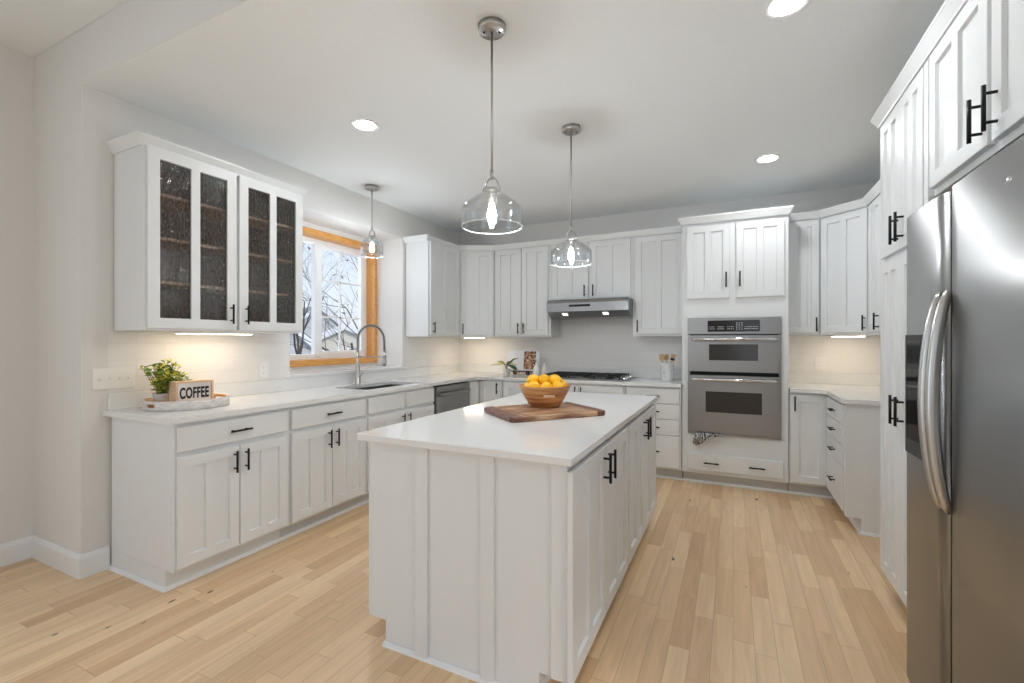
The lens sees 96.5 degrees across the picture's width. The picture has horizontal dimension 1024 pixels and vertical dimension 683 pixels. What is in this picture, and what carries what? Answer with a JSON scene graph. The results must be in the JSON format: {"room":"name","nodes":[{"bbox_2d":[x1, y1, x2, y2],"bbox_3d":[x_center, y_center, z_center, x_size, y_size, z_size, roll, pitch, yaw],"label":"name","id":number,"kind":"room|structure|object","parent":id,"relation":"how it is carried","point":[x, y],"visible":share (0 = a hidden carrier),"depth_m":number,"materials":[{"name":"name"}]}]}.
{"room":"kitchen","nodes":[
{"label":"kitchen","id":0,"kind":"room"},
{"bbox_2d":[0,44,33,543],"bbox_3d":[-3.972,-0.210,0.721,0.100,3.040,4.840,0,0,26],"label":"wall","id":1,"kind":"structure","parent":0,"point":[16,68],"depth_m":2.72,"materials":[{"name":"paint"}]},
{"bbox_2d":[0,535,109,579],"bbox_3d":[-3.650,1.245,0.578,0.605,0.130,4.863,0,0,26],"label":"baseboard","id":2,"kind":"structure","parent":1,"relation":"attached to","point":[78,566],"depth_m":2.63,"materials":[{"name":"white paint"}]},
{"bbox_2d":[0,0,127,57],"bbox_3d":[-0.757,-1.780,-0.945,7.340,0.100,4.839,0,0,26],"label":"ceiling","id":3,"kind":"structure","parent":0,"point":[30,28],"depth_m":2.46,"materials":[{"name":"paint"}]},
{"bbox_2d":[34,0,246,106],"bbox_3d":[0.297,-1.580,1.235,7.340,0.300,0.002,0,0,26],"label":"wall header","id":4,"kind":"structure","parent":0,"point":[133,28],"depth_m":2.37,"materials":[{"name":"paint"}]},
{"bbox_2d":[34,83,459,564],"bbox_3d":[-1.759,-0.060,4.505,0.590,2.740,4.100,0,0,26],"label":"wall","id":5,"kind":"structure","parent":0,"point":[74,163],"depth_m":2.65,"materials":[{"name":"paint"}]},
{"bbox_2d":[108,331,289,392],"bbox_3d":[-2.072,0.118,3.179,0.002,0.356,1.200,0,0,26],"label":"wall tile","id":6,"kind":"structure","parent":5,"relation":"attached to","point":[221,358],"depth_m":3.11,"materials":[{"name":"white tile"}]},
{"bbox_2d":[92,367,134,389],"bbox_3d":[-2.315,0.214,2.654,0.021,0.119,0.200,0,0,26],"label":"light switch","id":7,"kind":"object","parent":6,"relation":"attached to","point":[107,378],"visible":1,"depth_m":2.65,"materials":[{"name":"white plastic"}]},
{"bbox_2d":[259,362,267,377],"bbox_3d":[-1.907,0.220,3.510,0.010,0.120,0.078,0,0,26],"label":"power outlet","id":8,"kind":"object","parent":6,"relation":"attached to","point":[263,366],"visible":1,"depth_m":3.50,"materials":[{"name":"white plastic"}]},
{"bbox_2d":[262,366,265,374],"bbox_3d":[-1.904,0.220,3.509,0.002,0.068,0.034,0,0,26],"label":"receptacle","id":9,"kind":"object","parent":8,"relation":"attached to","point":[263,367],"depth_m":3.51,"materials":[{"name":"white plastic"}]},
{"bbox_2d":[106,130,306,195],"bbox_3d":[-1.946,-1.118,3.052,0.339,0.062,1.098,0,0,26],"label":"crown molding","id":10,"kind":"structure","parent":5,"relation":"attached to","point":[134,139],"depth_m":2.72,"materials":[{"name":"paint"}]},
{"bbox_2d":[114,142,302,333],"bbox_3d":[-1.926,-0.582,3.042,0.368,1.040,1.030,0,0,26],"label":"upper cabinet","id":11,"kind":"object","parent":5,"relation":"attached to","point":[199,246],"visible":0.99,"depth_m":2.94,"materials":[{"name":"paint"}]},
{"bbox_2d":[175,331,253,334],"bbox_3d":[-1.940,-0.054,3.005,0.050,0.014,0.480,0,0,26],"label":"light","id":12,"kind":"object","parent":11,"relation":"attached to","point":[178,332],"visible":0.95,"depth_m":2.98,"materials":[{"name":"white plastic"}]},
{"bbox_2d":[160,193,293,231],"bbox_3d":[-1.973,-0.855,3.065,0.241,0.018,0.985,0,0,26],"label":"shelf","id":13,"kind":"object","parent":11,"relation":"attached to","point":[175,200],"depth_m":2.98,"materials":[{"name":"brown wood"}]},
{"bbox_2d":[160,237,293,264],"bbox_3d":[-1.973,-0.600,3.065,0.241,0.018,0.985,0,0,26],"label":"shelf","id":14,"kind":"object","parent":11,"relation":"attached to","point":[167,242],"depth_m":2.98,"materials":[{"name":"brown wood"}]},
{"bbox_2d":[160,280,293,297],"bbox_3d":[-1.973,-0.345,3.065,0.241,0.018,0.985,0,0,26],"label":"shelf","id":15,"kind":"object","parent":11,"relation":"attached to","point":[184,288],"depth_m":2.99,"materials":[{"name":"brown wood"}]},
{"bbox_2d":[290,226,376,366],"bbox_3d":[-1.898,-0.420,4.545,0.175,1.308,1.410,0,0,26],"label":"window","id":16,"kind":"structure","parent":5,"relation":"in","point":[319,241],"depth_m":4.83,"materials":[{"name":"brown wood"}]},
{"bbox_2d":[286,365,404,377],"bbox_3d":[-1.661,0.283,4.416,0.405,0.030,1.445,0,0,26],"label":"trim","id":17,"kind":"structure","parent":5,"relation":"attached to","point":[345,370],"depth_m":4.22,"materials":[{"name":"white stone"}]},
{"bbox_2d":[402,336,459,367],"bbox_3d":[-0.942,0.118,5.515,0.002,0.356,1.170,0,0,26],"label":"tiled wall","id":18,"kind":"structure","parent":5,"relation":"attached to","point":[438,351],"depth_m":5.47,"materials":[{"name":"white tile"}]},
{"bbox_2d":[406,240,459,336],"bbox_3d":[-0.873,-0.574,5.226,0.359,1.037,0.620,0,0,26],"label":"upper cabinet","id":19,"kind":"object","parent":5,"relation":"attached to","point":[432,268],"visible":1,"depth_m":5.01,"materials":[{"name":"paint"}]},
{"bbox_2d":[403,225,681,250],"bbox_3d":[0.294,-1.113,5.033,2.934,0.062,0.685,0,0,8],"label":"crown molding","id":20,"kind":"structure","parent":19,"relation":"attached to","point":[672,229],"depth_m":4.97,"materials":[{"name":"paint"}]},
{"bbox_2d":[459,251,494,336],"bbox_3d":[-0.495,-0.574,5.649,0.670,1.037,0.520,0,0,26],"label":"upper cabinet","id":21,"kind":"object","parent":5,"relation":"attached to","point":[477,268],"visible":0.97,"depth_m":5.45,"materials":[{"name":"paint"}]},
{"bbox_2d":[0,477,909,682],"bbox_3d":[0.136,1.370,0.901,7.340,0.120,8.940,0,0,26],"label":"floor","id":22,"kind":"structure","parent":0,"point":[721,583],"depth_m":2.19,"materials":[{"name":"brown wood"}]},
{"bbox_2d":[111,408,286,586],"bbox_3d":[-1.861,0.868,2.792,0.679,0.884,0.672,0,0,26],"label":"base cabinet","id":23,"kind":"object","parent":22,"relation":"on","point":[189,499],"visible":0.93,"depth_m":2.54,"materials":[{"name":"paint"}]},
{"bbox_2d":[108,475,833,592],"bbox_3d":[0.174,1.301,3.219,4.010,0.018,3.242,0,0,26],"label":"trim","id":24,"kind":"structure","parent":23,"relation":"attached to","point":[111,568],"depth_m":2.94,"materials":[{"name":"white paint"}]},
{"bbox_2d":[279,396,364,537],"bbox_3d":[-1.563,0.868,3.408,0.679,0.884,0.694,0,0,26],"label":"base cabinet","id":25,"kind":"object","parent":22,"relation":"on","point":[326,458],"visible":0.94,"depth_m":3.22,"materials":[{"name":"paint"}]},
{"bbox_2d":[358,386,433,503],"bbox_3d":[-1.213,0.868,4.132,0.679,0.884,0.912,0,0,26],"label":"base cabinet","id":26,"kind":"object","parent":22,"relation":"on","point":[385,409],"visible":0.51,"depth_m":3.88,"materials":[{"name":"paint"}]},
{"bbox_2d":[433,381,470,413],"bbox_3d":[-0.850,0.873,4.824,0.650,0.875,0.635,0,0,26],"label":"dishwasher","id":27,"kind":"object","parent":22,"relation":"on","point":[452,396],"visible":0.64,"depth_m":4.65,"materials":[{"name":"grey metal"}]},
{"bbox_2d":[468,380,502,405],"bbox_3d":[-0.442,0.868,5.443,0.925,0.884,0.825,0,0,26],"label":"base cabinet","id":28,"kind":"object","parent":22,"relation":"on","point":[481,391],"visible":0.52,"depth_m":5.12,"materials":[{"name":"paint"}]},
{"bbox_2d":[369,404,655,682],"bbox_3d":[0.214,0.868,2.636,0.986,0.884,1.908,0,0,26],"label":"kitchen island","id":29,"kind":"object","parent":22,"relation":"on","point":[483,569],"visible":0.87,"depth_m":1.81,"materials":[{"name":"paint"}]},
{"bbox_2d":[357,392,657,466],"bbox_3d":[0.192,0.410,2.639,0.968,0.030,1.960,0,0,26],"label":"island countertop","id":30,"kind":"structure","parent":29,"relation":"on","point":[469,429],"depth_m":1.99,"materials":[{"name":"white stone"}]},
{"bbox_2d":[484,402,604,422],"bbox_3d":[0.172,0.381,2.510,0.560,0.027,0.400,0,0,-24],"label":"cutting board","id":31,"kind":"object","parent":30,"relation":"on","point":[525,412],"visible":0.95,"depth_m":2.41,"materials":[{"name":"brown wood"}]},
{"bbox_2d":[519,383,570,407],"bbox_3d":[0.187,0.308,2.603,0.296,0.121,0.296,0,0,26],"label":"wooden bowl","id":32,"kind":"object","parent":31,"relation":"on","point":[537,397],"visible":0.87,"depth_m":2.50,"materials":[{"name":"brown wood"}]},
{"bbox_2d":[527,374,538,382],"bbox_3d":[0.123,0.218,2.603,0.067,0.064,0.084,0,0,26],"label":"lemon","id":33,"kind":"object","parent":32,"relation":"in","point":[533,377],"visible":0.68,"depth_m":2.58,"materials":[{"name":"yellow food"}]},
{"bbox_2d":[526,381,540,386],"bbox_3d":[0.122,0.255,2.549,0.085,0.064,0.066,0,0,26],"label":"lemon","id":34,"kind":"object","parent":32,"relation":"in","point":[531,384],"visible":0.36,"depth_m":2.53,"materials":[{"name":"yellow food"}]},
{"bbox_2d":[539,374,549,384],"bbox_3d":[0.184,0.221,2.592,0.063,0.074,0.072,0,0,26],"label":"lemon","id":35,"kind":"object","parent":32,"relation":"in","point":[543,378],"visible":0.6,"depth_m":2.56,"materials":[{"name":"yellow food"}]},
{"bbox_2d":[540,382,552,387],"bbox_3d":[0.190,0.255,2.517,0.064,0.064,0.087,0,0,26],"label":"lemon","id":36,"kind":"object","parent":32,"relation":"in","point":[545,384],"visible":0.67,"depth_m":2.49,"materials":[{"name":"yellow food"}]},
{"bbox_2d":[549,374,561,383],"bbox_3d":[0.243,0.218,2.590,0.089,0.064,0.063,0,0,26],"label":"lemon","id":37,"kind":"object","parent":32,"relation":"in","point":[552,378],"visible":0.7,"depth_m":2.57,"materials":[{"name":"yellow food"}]},
{"bbox_2d":[552,381,562,386],"bbox_3d":[0.254,0.255,2.554,0.066,0.072,0.070,0,0,26],"label":"lemon","id":38,"kind":"object","parent":32,"relation":"in","point":[555,383],"visible":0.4,"depth_m":2.54,"materials":[{"name":"yellow food"}]},
{"bbox_2d":[503,380,526,397],"bbox_3d":[0.195,0.868,5.227,0.400,0.884,0.659,0,0,26],"label":"base cabinet","id":39,"kind":"object","parent":22,"relation":"on","point":[510,388],"visible":0.09,"depth_m":5.01,"materials":[{"name":"paint"}]},
{"bbox_2d":[567,383,625,394],"bbox_3d":[0.805,0.868,4.932,0.945,0.884,0.659,0,0,26],"label":"base cabinet","id":40,"kind":"object","parent":22,"relation":"on","point":[575,387],"visible":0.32,"depth_m":4.59,"materials":[{"name":"paint"}]},
{"bbox_2d":[626,385,682,477],"bbox_3d":[1.465,0.868,4.613,0.512,0.884,0.659,0,0,26],"label":"base cabinet","id":41,"kind":"object","parent":22,"relation":"on","point":[668,404],"visible":0.47,"depth_m":4.30,"materials":[{"name":"paint"}]},
{"bbox_2d":[103,364,681,424],"bbox_3d":[-0.247,0.362,3.717,2.818,0.128,3.802,0,0,26],"label":"countertop","id":42,"kind":"structure","parent":41,"relation":"on","point":[263,395],"depth_m":3.69,"materials":[{"name":"white stone"}]},
{"bbox_2d":[143,393,228,411],"bbox_3d":[-1.978,0.368,2.789,0.430,0.055,0.430,0,0,26],"label":"round tray","id":43,"kind":"object","parent":42,"relation":"on","point":[148,404],"visible":0.83,"depth_m":2.62,"materials":[{"name":"white wood"}]},
{"bbox_2d":[137,358,191,401],"bbox_3d":[-2.063,0.243,2.728,0.254,0.284,0.250,0,0,26],"label":"potted plant","id":44,"kind":"object","parent":43,"relation":"on","point":[162,376],"visible":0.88,"depth_m":2.68,"materials":[{"name":"green plant"}]},
{"bbox_2d":[169,379,213,401],"bbox_3d":[-1.930,0.310,2.755,0.085,0.150,0.205,0,0,30],"label":"coffee sign","id":45,"kind":"object","parent":43,"relation":"on","point":[201,389],"visible":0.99,"depth_m":2.73,"materials":[{"name":"brown wood"}]},
{"bbox_2d":[354,324,386,383],"bbox_3d":[-1.313,0.115,4.225,0.303,0.563,0.094,0,0,3],"label":"faucet","id":46,"kind":"object","parent":42,"relation":"on","point":[384,361],"visible":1,"depth_m":4.23,"materials":[{"name":"silver metal"}]},
{"bbox_2d":[356,384,399,389],"bbox_3d":[-1.200,0.520,4.157,0.394,0.186,0.734,0,0,26],"label":"sink","id":47,"kind":"object","parent":42,"relation":"in","point":[388,385],"visible":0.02,"depth_m":4.42,"materials":[{"name":"silver metal"}]},
{"bbox_2d":[491,358,517,375],"bbox_3d":[-0.072,0.292,5.163,0.308,0.208,0.240,0,0,-16],"label":"potted plant","id":48,"kind":"object","parent":42,"relation":"on","point":[506,371],"visible":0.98,"depth_m":5.18,"materials":[{"name":"green plant"}]},
{"bbox_2d":[513,370,532,374],"bbox_3d":[0.128,0.269,5.435,0.300,0.248,0.170,0,0,22],"label":"stand","id":49,"kind":"object","parent":42,"relation":"on","point":[514,371],"visible":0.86,"depth_m":5.38,"materials":[{"name":"brown metal"}]},
{"bbox_2d":[507,350,539,370],"bbox_3d":[0.130,0.230,5.440,0.410,0.242,0.066,0,0,22],"label":"cookbook","id":50,"kind":"object","parent":49,"relation":"on","point":[526,360],"visible":0.82,"depth_m":5.43,"materials":[{"name":"white paper"}]},
{"bbox_2d":[523,351,535,368],"bbox_3d":[0.208,0.222,5.399,0.155,0.214,0.045,0,0,25],"label":"food picture","id":51,"kind":"object","parent":50,"relation":"attached to","point":[529,357],"depth_m":5.40},
{"bbox_2d":[533,359,539,375],"bbox_3d":[0.280,0.295,5.241,0.080,0.200,0.080,0,0,26],"label":"oil bottle","id":52,"kind":"object","parent":42,"relation":"on","point":[536,370],"visible":0.85,"depth_m":5.21,"materials":[{"name":"white ceramic"}]},
{"bbox_2d":[541,359,547,374],"bbox_3d":[0.373,0.300,5.240,0.076,0.190,0.076,0,0,26],"label":"oil bottle","id":53,"kind":"object","parent":42,"relation":"on","point":[544,370],"visible":0.78,"depth_m":5.21,"materials":[{"name":"beige ceramic"}]},
{"bbox_2d":[546,371,634,380],"bbox_3d":[0.835,0.372,4.983,0.915,0.047,0.500,0,0,26],"label":"gas cooktop","id":54,"kind":"object","parent":42,"relation":"in","point":[564,375],"visible":0.96,"depth_m":4.87,"materials":[{"name":"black metal"}]},
{"bbox_2d":[660,362,673,380],"bbox_3d":[1.567,0.304,4.619,0.134,0.182,0.134,0,0,26],"label":"utensil crock","id":55,"kind":"object","parent":42,"relation":"on","point":[666,369],"visible":0.98,"depth_m":4.57,"materials":[{"name":"white ceramic"}]},
{"bbox_2d":[659,354,664,362],"bbox_3d":[1.518,0.253,4.603,0.071,0.262,0.020,0,0,8],"label":"wooden paddle","id":56,"kind":"object","parent":55,"relation":"in","point":[661,356],"visible":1,"depth_m":4.60,"materials":[{"name":"brown wood"}]},
{"bbox_2d":[670,354,675,362],"bbox_3d":[1.606,0.254,4.600,0.086,0.261,0.012,0,0,26],"label":"slotted turner","id":57,"kind":"object","parent":55,"relation":"in","point":[673,356],"visible":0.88,"depth_m":4.59,"materials":[{"name":"brown wood"}]},
{"bbox_2d":[682,214,788,490],"bbox_3d":[2.086,0.110,4.313,0.850,2.400,0.659,0,0,26],"label":"tall cabinet","id":58,"kind":"object","parent":22,"relation":"on","point":[737,267],"visible":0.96,"depth_m":4.04,"materials":[{"name":"paint"}]},
{"bbox_2d":[688,316,780,439],"bbox_3d":[2.053,0.314,4.250,0.746,1.053,0.601,0,0,26],"label":"double oven","id":59,"kind":"object","parent":58,"relation":"in","point":[734,363],"visible":1,"depth_m":4.02,"materials":[{"name":"grey metal"}]},
{"bbox_2d":[693,432,723,445],"bbox_3d":[1.756,0.882,4.094,0.262,0.126,0.060,0,0,26],"label":"dish towel","id":60,"kind":"object","parent":59,"relation":"hanging from","point":[699,438],"visible":1,"depth_m":4.11,"materials":[{"name":"white fabric"}]},
{"bbox_2d":[678,205,793,226],"bbox_3d":[2.015,-1.111,4.167,0.918,0.062,0.322,0,0,26],"label":"crown molding","id":61,"kind":"structure","parent":58,"relation":"on","point":[781,210],"depth_m":4.02,"materials":[{"name":"paint"}]},
{"bbox_2d":[788,392,831,495],"bbox_3d":[2.861,0.868,3.938,0.858,0.884,0.659,0,0,26],"label":"base cabinet","id":62,"kind":"object","parent":22,"relation":"on","point":[808,413],"visible":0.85,"depth_m":3.82,"materials":[{"name":"paint"}]},
{"bbox_2d":[827,396,879,533],"bbox_3d":[2.690,0.868,3.334,0.639,0.884,0.685,0,0,26],"label":"base cabinet","id":63,"kind":"object","parent":22,"relation":"on","point":[853,430],"visible":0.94,"depth_m":3.12,"materials":[{"name":"paint"}]},
{"bbox_2d":[789,372,879,404],"bbox_3d":[2.731,0.362,3.647,0.878,0.128,1.335,0,0,26],"label":"countertop","id":64,"kind":"structure","parent":63,"relation":"on","point":[862,389],"depth_m":4.02,"materials":[{"name":"white stone"}]},
{"bbox_2d":[848,517,879,537],"bbox_3d":[2.747,1.301,3.290,0.539,0.018,0.685,0,0,26],"label":"trim","id":65,"kind":"structure","parent":63,"relation":"attached to","point":[850,518],"depth_m":3.10,"materials":[{"name":"white paint"}]},
{"bbox_2d":[880,67,923,607],"bbox_3d":[2.067,0.080,2.016,0.644,2.460,0.610,0,0,26],"label":"pantry cabinet","id":66,"kind":"object","parent":22,"relation":"on","point":[902,132],"visible":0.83,"depth_m":2.17,"materials":[{"name":"paint"}]},
{"bbox_2d":[870,0,967,128],"bbox_3d":[1.825,-1.158,1.505,0.644,0.062,1.809,0,0,26],"label":"crown molding","id":67,"kind":"structure","parent":66,"relation":"attached to","point":[949,11],"depth_m":1.84,"materials":[{"name":"paint"}]},
{"bbox_2d":[924,0,1023,204],"bbox_3d":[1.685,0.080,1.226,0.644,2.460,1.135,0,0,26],"label":"upper cabinet","id":68,"kind":"object","parent":66,"relation":"attached to","point":[974,76],"visible":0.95,"depth_m":1.49,"materials":[{"name":"paint"}]},
{"bbox_2d":[905,135,1023,682],"bbox_3d":[1.565,0.417,1.176,0.756,1.785,0.900,0,0,26],"label":"refrigerator","id":69,"kind":"object","parent":22,"relation":"on","point":[964,339],"visible":1,"depth_m":1.26,"materials":[{"name":"grey metal"}]},
{"bbox_2d":[34,0,944,232],"bbox_3d":[1.190,-1.630,3.080,7.340,0.400,4.098,0,0,26],"label":"ceiling","id":70,"kind":"structure","parent":0,"point":[674,103],"depth_m":2.60,"materials":[{"name":"paint"}]},
{"bbox_2d":[350,118,379,131],"bbox_3d":[-0.971,-1.427,3.019,0.188,0.006,0.188,0,0,26],"label":"recessed light","id":71,"kind":"object","parent":70,"relation":"in","point":[362,124],"visible":1,"depth_m":3.01,"materials":[{"name":"white plastic"}]},
{"bbox_2d":[361,184,382,257],"bbox_3d":[-1.292,-1.109,4.218,0.202,0.642,0.202,0,0,26],"label":"pendant light","id":72,"kind":"object","parent":70,"relation":"hanging from","point":[369,187],"visible":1,"depth_m":4.21,"materials":[{"name":"silver metal"}]},
{"bbox_2d":[368,235,375,242],"bbox_3d":[-1.292,-0.941,4.218,0.064,0.062,0.064,0,0,26],"label":"socket","id":73,"kind":"object","parent":72,"relation":"attached to","point":[371,238],"depth_m":4.20,"materials":[{"name":"silver metal"}]},
{"bbox_2d":[461,16,521,234],"bbox_3d":[-0.091,-0.973,2.071,0.277,0.914,0.277,0,0,26],"label":"pendant light","id":74,"kind":"object","parent":70,"relation":"hanging from","point":[492,28],"visible":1,"depth_m":2.06,"materials":[{"name":"clear glass"}]},
{"bbox_2d":[482,187,500,204],"bbox_3d":[-0.091,-0.656,2.071,0.088,0.062,0.088,0,0,26],"label":"socket","id":75,"kind":"object","parent":74,"relation":"attached to","point":[493,192],"depth_m":2.05,"materials":[{"name":"silver metal"}]},
{"bbox_2d":[550,123,591,267],"bbox_3d":[0.396,-0.973,3.058,0.277,0.914,0.277,0,0,26],"label":"pendant light","id":76,"kind":"object","parent":70,"relation":"hanging from","point":[571,129],"visible":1,"depth_m":3.04,"materials":[{"name":"clear glass"}]},
{"bbox_2d":[565,237,577,248],"bbox_3d":[0.396,-0.656,3.058,0.088,0.062,0.088,0,0,26],"label":"socket","id":77,"kind":"object","parent":76,"relation":"attached to","point":[571,241],"depth_m":3.04,"materials":[{"name":"silver metal"}]},
{"bbox_2d":[754,154,780,163],"bbox_3d":[1.997,-1.427,3.571,0.188,0.006,0.188,0,0,26],"label":"recessed light","id":78,"kind":"object","parent":70,"relation":"in","point":[767,158],"visible":1,"depth_m":3.56,"materials":[{"name":"white plastic"}]},
{"bbox_2d":[762,0,811,19],"bbox_3d":[1.165,-1.427,1.936,0.188,0.006,0.188,0,0,26],"label":"recessed light","id":79,"kind":"object","parent":70,"relation":"in","point":[772,9],"visible":1,"depth_m":1.96,"materials":[{"name":"white plastic"}]},
{"bbox_2d":[460,183,879,374],"bbox_3d":[1.142,-0.110,5.268,5.550,2.840,0.200,0,0,26],"label":"wall","id":80,"kind":"structure","parent":0,"point":[816,200],"depth_m":4.94,"materials":[{"name":"paint"}]},
{"bbox_2d":[495,245,559,336],"bbox_3d":[0.171,-0.574,5.420,0.718,1.037,0.366,0,0,26],"label":"upper cabinet","id":81,"kind":"object","parent":80,"relation":"attached to","point":[522,275],"visible":0.98,"depth_m":5.28,"materials":[{"name":"paint"}]},
{"bbox_2d":[547,297,632,319],"bbox_3d":[0.880,-0.351,4.987,0.872,0.186,0.514,0,0,26],"label":"range hood","id":82,"kind":"object","parent":80,"relation":"attached to","point":[601,308],"visible":0.98,"depth_m":4.77,"materials":[{"name":"silver metal"}]},
{"bbox_2d":[551,237,632,299],"bbox_3d":[0.903,-0.769,5.066,0.905,0.645,0.366,0,0,26],"label":"upper cabinet","id":83,"kind":"object","parent":80,"relation":"attached to","point":[610,273],"visible":0.91,"depth_m":4.91,"materials":[{"name":"paint"}]},
{"bbox_2d":[633,232,681,336],"bbox_3d":[1.541,-0.574,4.758,0.512,1.037,0.366,0,0,26],"label":"upper cabinet","id":84,"kind":"object","parent":80,"relation":"attached to","point":[657,259],"visible":0.88,"depth_m":4.63,"materials":[{"name":"paint"}]},
{"bbox_2d":[460,318,879,373],"bbox_3d":[1.364,-0.077,5.049,4.556,0.746,0.002,0,0,26],"label":"wall tile","id":85,"kind":"structure","parent":80,"relation":"attached to","point":[606,343],"depth_m":5.12,"materials":[{"name":"white tile"}]},
{"bbox_2d":[815,357,824,369],"bbox_3d":[2.897,0.210,4.303,0.078,0.120,0.010,0,0,26],"label":"power outlet","id":86,"kind":"object","parent":85,"relation":"attached to","point":[819,361],"visible":1,"depth_m":4.30,"materials":[{"name":"white plastic"}]},
{"bbox_2d":[789,218,819,335],"bbox_3d":[2.666,-0.574,4.214,0.262,1.037,0.366,0,0,26],"label":"upper cabinet","id":87,"kind":"object","parent":80,"relation":"attached to","point":[804,235],"visible":0.84,"depth_m":4.08,"materials":[{"name":"paint"}]},
{"bbox_3d":[2.622,-0.060,2.275,0.120,2.740,3.900,0,0,26],"label":"wall","id":88,"kind":"structure","parent":0,"visible":0},
{"bbox_2d":[817,206,870,335],"bbox_3d":[3.001,-0.574,3.908,0.610,1.037,0.611,0,0,26],"label":"upper cabinet","id":89,"kind":"object","parent":88,"relation":"attached to","point":[844,235],"visible":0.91,"depth_m":3.82,"materials":[{"name":"paint"}]},
{"bbox_2d":[789,180,879,220],"bbox_3d":[2.538,-1.117,3.189,0.447,0.062,1.859,0,0,10],"label":"crown molding","id":90,"kind":"structure","parent":89,"relation":"attached to","point":[874,192],"depth_m":3.83,"materials":[{"name":"paint"}]},
{"bbox_2d":[831,335,865,336],"bbox_3d":[2.917,-0.048,3.965,0.240,0.014,0.040,0,0,26],"label":"light","id":91,"kind":"object","parent":89,"relation":"attached to","point":[831,335],"visible":1,"depth_m":3.95,"materials":[{"name":"white plastic"}]},
{"bbox_2d":[868,195,884,334],"bbox_3d":[2.651,-0.574,2.920,0.369,1.037,1.505,0,0,26],"label":"upper cabinet","id":92,"kind":"object","parent":88,"relation":"attached to","point":[874,261],"visible":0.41,"depth_m":3.47,"materials":[{"name":"paint"}]},
{"label":"outside","id":93,"kind":"structure","parent":0,"visible":0},
{"bbox_3d":[-43.501,3.860,76.576,135.000,0.100,220.000,0,0,26],"label":"ground","id":94,"kind":"structure","parent":93,"visible":0},
{"bbox_2d":[289,333,324,354],"bbox_3d":[-20.381,0.540,33.926,9.120,6.540,9.000,0,0,35],"label":"house","id":95,"kind":"structure","parent":94,"relation":"on","point":[306,344],"depth_m":33.55,"materials":[{"name":"grey"}]},
{"bbox_2d":[304,306,341,336],"bbox_3d":[-31.608,-0.860,71.647,13.000,9.340,10.120,0,0,-37],"label":"house","id":96,"kind":"structure","parent":94,"relation":"on","point":[307,331],"depth_m":68.51,"materials":[{"name":"grey"}]},
{"bbox_2d":[290,247,357,350],"bbox_3d":[-2.203,0.000,8.805,5.893,7.673,3.826,0,0,-29],"label":"bare tree","id":97,"kind":"object","parent":94,"relation":"on","point":[343,307],"visible":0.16,"depth_m":8.72,"materials":[{"name":"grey plant"}]},
{"bbox_2d":[293,244,357,354],"bbox_3d":[-7.105,-0.152,10.618,6.750,7.960,6.045,0,0,23],"label":"bare tree","id":98,"kind":"object","parent":94,"relation":"on","point":[298,350],"visible":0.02,"depth_m":11.69,"materials":[{"name":"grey plant"}]},
{"bbox_2d":[322,323,357,350],"bbox_3d":[-17.546,1.040,47.822,12.000,5.540,11.120,0,0,-21],"label":"house","id":99,"kind":"structure","parent":94,"relation":"on","point":[349,336],"depth_m":42.90,"materials":[{"name":"beige"}]},
{"bbox_2d":[323,293,356,323],"bbox_3d":[-37.134,-3.933,98.602,7.586,15.557,12.091,0,0,26],"label":"bare tree","id":100,"kind":"object","parent":94,"relation":"on","point":[352,293],"visible":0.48,"depth_m":99.82,"materials":[{"name":"grey plant"}]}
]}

